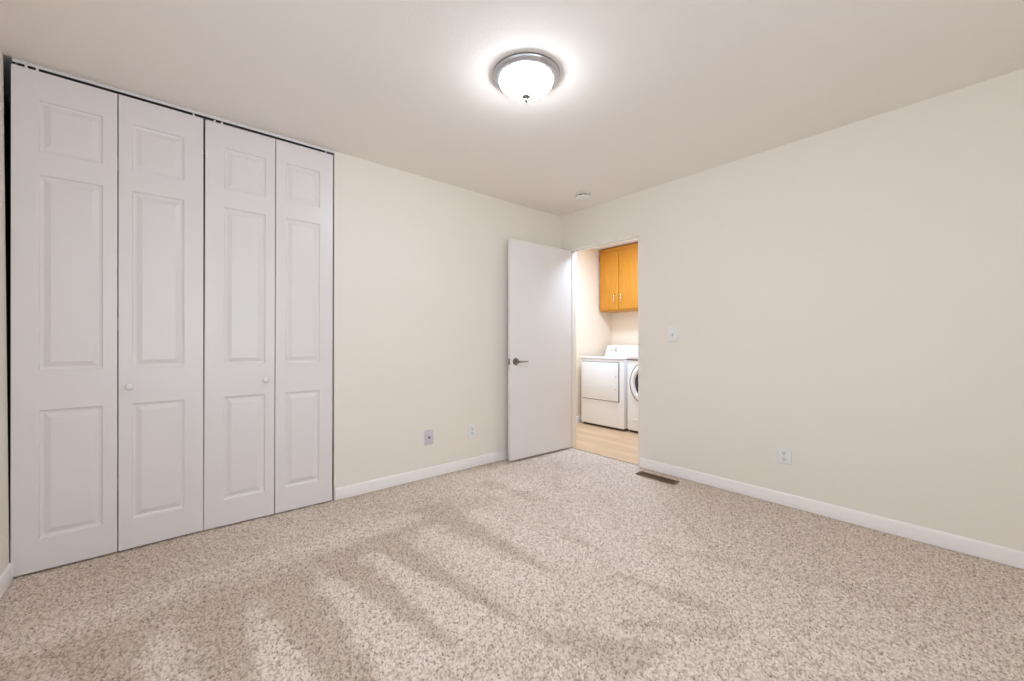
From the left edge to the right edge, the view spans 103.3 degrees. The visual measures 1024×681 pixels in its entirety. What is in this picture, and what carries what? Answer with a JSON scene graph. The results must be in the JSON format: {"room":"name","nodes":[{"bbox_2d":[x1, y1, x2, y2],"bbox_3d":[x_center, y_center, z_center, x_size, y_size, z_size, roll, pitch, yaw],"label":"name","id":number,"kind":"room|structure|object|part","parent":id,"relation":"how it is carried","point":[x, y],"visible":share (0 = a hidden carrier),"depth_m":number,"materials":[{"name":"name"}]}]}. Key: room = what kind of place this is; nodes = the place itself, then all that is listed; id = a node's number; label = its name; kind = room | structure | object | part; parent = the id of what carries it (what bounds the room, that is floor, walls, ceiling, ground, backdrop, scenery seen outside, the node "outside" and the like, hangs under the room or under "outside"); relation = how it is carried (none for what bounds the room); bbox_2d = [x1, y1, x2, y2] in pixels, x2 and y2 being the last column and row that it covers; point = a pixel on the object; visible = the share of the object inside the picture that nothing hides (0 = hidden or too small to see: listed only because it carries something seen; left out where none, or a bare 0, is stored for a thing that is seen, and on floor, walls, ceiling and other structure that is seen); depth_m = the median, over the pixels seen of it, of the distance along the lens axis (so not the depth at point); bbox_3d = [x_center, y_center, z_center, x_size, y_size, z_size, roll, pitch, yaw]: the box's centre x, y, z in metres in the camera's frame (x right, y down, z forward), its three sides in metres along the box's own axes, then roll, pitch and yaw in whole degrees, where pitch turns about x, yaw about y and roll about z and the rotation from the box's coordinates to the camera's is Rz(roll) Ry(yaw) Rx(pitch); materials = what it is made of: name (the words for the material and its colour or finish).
{"room":"empty bedroom","nodes":[
{"label":"empty bedroom","id":0,"kind":"room"},
{"bbox_2d":[0,49,8,574],"bbox_3d":[-0.937,-0.108,0.144,0.112,2.450,4.470,0,0,-40],"label":"wall","id":1,"kind":"structure","parent":0,"point":[4,499],"depth_m":1.84,"materials":[{"name":"white paint"}]},
{"bbox_2d":[0,563,12,598],"bbox_3d":[-0.922,1.066,0.222,0.013,0.082,4.335,0,0,-40],"label":"baseboard","id":2,"kind":"structure","parent":1,"relation":"attached to","point":[6,577],"depth_m":1.80,"materials":[{"name":"white paint"}]},
{"bbox_2d":[4,94,204,539],"bbox_3d":[-2.011,-0.101,2.610,1.857,2.450,0.778,0,0,-40],"label":"wall","id":3,"kind":"structure","parent":0,"point":[7,105],"depth_m":2.25,"materials":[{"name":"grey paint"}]},
{"bbox_2d":[332,151,559,500],"bbox_3d":[-0.401,-0.099,3.618,2.304,2.450,0.117,0,0,-40],"label":"wall","id":4,"kind":"structure","parent":0,"point":[420,264],"depth_m":3.23,"materials":[{"name":"white paint"}]},
{"bbox_2d":[335,450,507,499],"bbox_3d":[-0.362,1.075,3.562,2.287,0.082,0.013,0,0,-40],"label":"baseboard","id":5,"kind":"structure","parent":4,"relation":"attached to","point":[351,490],"depth_m":3.21,"materials":[{"name":"white paint"}]},
{"bbox_2d":[425,429,432,444],"bbox_3d":[-0.673,0.789,3.297,0.078,0.120,0.016,0,0,-40],"label":"cable jack","id":6,"kind":"object","parent":4,"relation":"attached to","point":[428,433],"visible":1,"depth_m":3.29,"materials":[{"name":"grey plastic"}]},
{"bbox_2d":[468,423,475,438],"bbox_3d":[-0.351,0.798,3.575,0.078,0.125,0.008,0,0,-40],"label":"electrical outlet","id":7,"kind":"object","parent":4,"relation":"attached to","point":[471,427],"visible":1,"depth_m":3.57,"materials":[{"name":"white plastic"}]},
{"bbox_2d":[0,422,1023,680],"bbox_3d":[0.943,1.127,2.344,5.848,0.032,5.165,0,0,-40],"label":"floor","id":8,"kind":"structure","parent":0,"point":[566,564],"depth_m":1.77,"materials":[{"name":"beige carpet"}]},
{"bbox_2d":[571,447,637,464],"bbox_3d":[0.881,1.118,3.932,0.016,0.009,0.819,0,0,-40],"label":"threshold","id":9,"kind":"object","parent":8,"relation":"on","point":[571,447],"visible":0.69,"depth_m":3.89,"materials":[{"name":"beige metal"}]},
{"bbox_2d":[581,345,637,430],"bbox_3d":[1.410,0.593,5.435,0.724,1.054,0.680,0,0,-40],"label":"dryer","id":10,"kind":"object","parent":8,"relation":"on","point":[603,378],"visible":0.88,"depth_m":5.19,"materials":[{"name":"white metal"}]},
{"bbox_3d":[1.120,0.518,5.221,0.002,0.405,0.477,0,0,-40],"label":"door panel","id":11,"kind":"part","parent":10,"relation":"part of","materials":[{"name":"white metal"}]},
{"bbox_3d":[1.132,0.521,5.223,0.016,0.480,0.562,0,0,-40],"label":"door","id":12,"kind":"part","parent":10,"relation":"part of","materials":[{"name":"white metal"}]},
{"bbox_3d":[1.414,0.227,5.440,0.712,0.022,0.680,0,0,-40],"label":"panel","id":13,"kind":"part","parent":10,"relation":"part of","materials":[{"name":"white metal"}]},
{"bbox_2d":[627,351,637,432],"bbox_3d":[1.883,0.627,4.912,0.736,0.984,0.686,0,0,-40],"label":"washing machine","id":14,"kind":"object","parent":8,"relation":"on","point":[632,356],"visible":0.27,"depth_m":4.89,"materials":[{"name":"white metal"}]},
{"bbox_3d":[1.478,0.190,4.854,0.004,0.050,0.193,0,0,-40],"label":"detergent drawer","id":15,"kind":"part","parent":14,"relation":"part of","materials":[{"name":"white plastic"}]},
{"bbox_3d":[1.601,0.509,4.707,0.032,0.524,0.524,0,0,-40],"label":"door","id":16,"kind":"part","parent":14,"relation":"part of","materials":[{"name":"white plastic"}]},
{"bbox_3d":[1.602,0.509,4.708,0.016,0.401,0.401,0,0,-40],"label":"door glass","id":17,"kind":"part","parent":14,"relation":"part of","materials":[{"name":"black"}]},
{"bbox_2d":[635,471,679,484],"bbox_3d":[1.174,1.111,3.285,0.092,0.007,0.340,0,0,-40],"label":"floor vent","id":18,"kind":"object","parent":8,"relation":"in","point":[642,473],"visible":1,"depth_m":3.27,"materials":[{"name":"brown metal"}]},
{"bbox_2d":[0,0,1023,249],"bbox_3d":[0.957,-1.377,2.264,5.938,0.100,5.315,0,0,-40],"label":"ceiling","id":19,"kind":"structure","parent":0,"point":[646,94],"depth_m":1.98,"materials":[{"name":"white paint"}]},
{"bbox_2d":[12,58,333,154],"bbox_3d":[-1.807,-1.312,2.380,1.443,0.029,0.038,0,0,-40],"label":"closet track","id":20,"kind":"object","parent":19,"relation":"attached to","point":[118,91],"visible":0.87,"depth_m":2.26,"materials":[{"name":"silver metal"}]},
{"bbox_2d":[10,63,202,576],"bbox_3d":[-2.067,-0.102,2.123,0.717,2.416,0.073,0,0,-41],"label":"bifold door","id":21,"kind":"structure","parent":20,"relation":"hanging from","point":[107,274],"depth_m":2.09,"materials":[{"name":"white paint"}]},
{"bbox_3d":[-2.213,-0.094,2.017,0.357,2.400,0.034,0,0,-41],"label":"door","id":22,"kind":"part","parent":21,"relation":"part of","materials":[{"name":"white paint"}]},
{"bbox_3d":[-2.019,0.244,2.139,0.037,0.037,0.036,0,0,-41],"label":"knob","id":23,"kind":"part","parent":21,"relation":"part of","materials":[{"name":"white plastic"}]},
{"bbox_3d":[-1.943,-0.094,2.254,0.356,2.400,0.034,0,0,-41],"label":"door","id":24,"kind":"part","parent":21,"relation":"part of","materials":[{"name":"white paint"}]},
{"bbox_2d":[204,120,332,529],"bbox_3d":[-1.520,-0.100,2.589,0.710,2.416,0.073,0,0,-40],"label":"bifold door","id":25,"kind":"structure","parent":20,"relation":"hanging from","point":[268,264],"depth_m":2.56,"materials":[{"name":"white paint"}]},
{"bbox_3d":[-1.667,-0.092,2.490,0.358,2.400,0.034,0,0,-40],"label":"door","id":26,"kind":"part","parent":25,"relation":"part of","materials":[{"name":"white paint"}]},
{"bbox_3d":[-1.545,0.246,2.544,0.037,0.037,0.036,0,0,-40],"label":"knob","id":27,"kind":"part","parent":25,"relation":"part of","materials":[{"name":"white plastic"}]},
{"bbox_3d":[-1.391,-0.091,2.717,0.348,2.400,0.034,0,0,-40],"label":"door","id":28,"kind":"part","parent":25,"relation":"part of","materials":[{"name":"white paint"}]},
{"bbox_2d":[493,52,559,101],"bbox_3d":[0.071,-1.261,2.027,0.334,0.132,0.334,0,0,-40],"label":"ceiling light","id":29,"kind":"object","parent":19,"relation":"attached to","point":[523,76],"visible":1,"depth_m":1.95,"materials":[{"name":"white glass"}]},
{"bbox_3d":[0.071,-1.261,2.027,0.269,0.082,0.269,0,0,-40],"label":"lamp shade","id":30,"kind":"part","parent":29,"relation":"part of","materials":[{"name":"white glass"}]},
{"bbox_2d":[575,192,590,200],"bbox_3d":[0.647,-1.302,3.679,0.142,0.041,0.142,0,0,-40],"label":"smoke detector","id":31,"kind":"object","parent":19,"relation":"attached to","point":[582,196],"visible":1,"depth_m":3.64,"materials":[{"name":"white plastic"}]},
{"bbox_2d":[576,249,611,415],"bbox_3d":[0.830,-0.093,5.569,1.860,2.450,0.100,0,0,-40],"label":"wall","id":32,"kind":"structure","parent":0,"point":[593,326],"depth_m":5.72,"materials":[{"name":"beige paint"}]},
{"bbox_2d":[576,416,582,422],"bbox_3d":[0.829,1.081,5.491,1.754,0.082,0.013,0,0,-40],"label":"baseboard","id":33,"kind":"structure","parent":32,"relation":"attached to","point":[578,418],"depth_m":5.55,"materials":[{"name":"white paint"}]},
{"bbox_2d":[612,311,637,344],"bbox_3d":[2.524,-0.095,4.929,0.100,2.450,3.065,0,0,-40],"label":"wall","id":34,"kind":"structure","parent":0,"point":[624,324],"depth_m":5.88,"materials":[{"name":"beige paint"}]},
{"bbox_2d":[600,243,637,312],"bbox_3d":[1.582,-0.857,5.682,0.366,0.887,0.652,0,0,-40],"label":"upper cabinet","id":35,"kind":"object","parent":34,"relation":"attached to","point":[618,265],"visible":0.8,"depth_m":5.58,"materials":[{"name":"brown wood"}]},
{"bbox_3d":[1.371,-0.835,5.711,0.019,0.807,0.311,0,0,-40],"label":"door","id":36,"kind":"part","parent":35,"relation":"part of","materials":[{"name":"brown wood"}]},
{"bbox_3d":[1.576,-0.835,5.469,0.019,0.807,0.311,0,0,-40],"label":"door","id":37,"kind":"part","parent":35,"relation":"part of","materials":[{"name":"brown wood"}]},
{"bbox_2d":[560,69,1023,569],"bbox_3d":[1.750,-0.100,2.951,0.117,2.450,5.285,0,0,-40],"label":"wall","id":38,"kind":"structure","parent":0,"point":[848,299],"depth_m":2.46,"materials":[{"name":"white paint"}]},
{"bbox_2d":[508,239,570,460],"bbox_3d":[0.290,0.085,3.958,0.810,2.030,0.137,0,0,-39],"label":"door","id":39,"kind":"structure","parent":38,"relation":"in","point":[539,276],"depth_m":3.91,"materials":[{"name":"white paint"}]},
{"bbox_3d":[0.044,0.194,3.718,0.068,0.068,0.034,0,0,-39],"label":"handle","id":40,"kind":"part","parent":39,"relation":"part of","materials":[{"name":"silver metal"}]},
{"bbox_2d":[567,233,639,465],"bbox_3d":[0.902,0.081,3.952,0.123,2.074,0.856,0,0,-40],"label":"door frame","id":41,"kind":"structure","parent":38,"relation":"attached to","point":[637,235],"depth_m":4.25,"materials":[{"name":"white paint"}]},
{"bbox_2d":[668,327,677,341],"bbox_3d":[1.324,-0.050,3.348,0.018,0.124,0.086,0,0,-40],"label":"light switch","id":42,"kind":"object","parent":38,"relation":"attached to","point":[672,331],"visible":1,"depth_m":3.34,"materials":[{"name":"white plastic"}]},
{"bbox_2d":[777,447,790,464],"bbox_3d":[1.842,0.782,2.741,0.008,0.110,0.084,0,0,-40],"label":"electrical outlet","id":43,"kind":"object","parent":38,"relation":"attached to","point":[783,454],"visible":1,"depth_m":2.74,"materials":[{"name":"white plastic"}]},
{"bbox_2d":[639,457,1023,568],"bbox_3d":[2.230,1.072,2.279,0.013,0.082,3.404,0,0,-40],"label":"baseboard","id":44,"kind":"structure","parent":38,"relation":"attached to","point":[992,552],"depth_m":2.44,"materials":[{"name":"white paint"}]}
]}

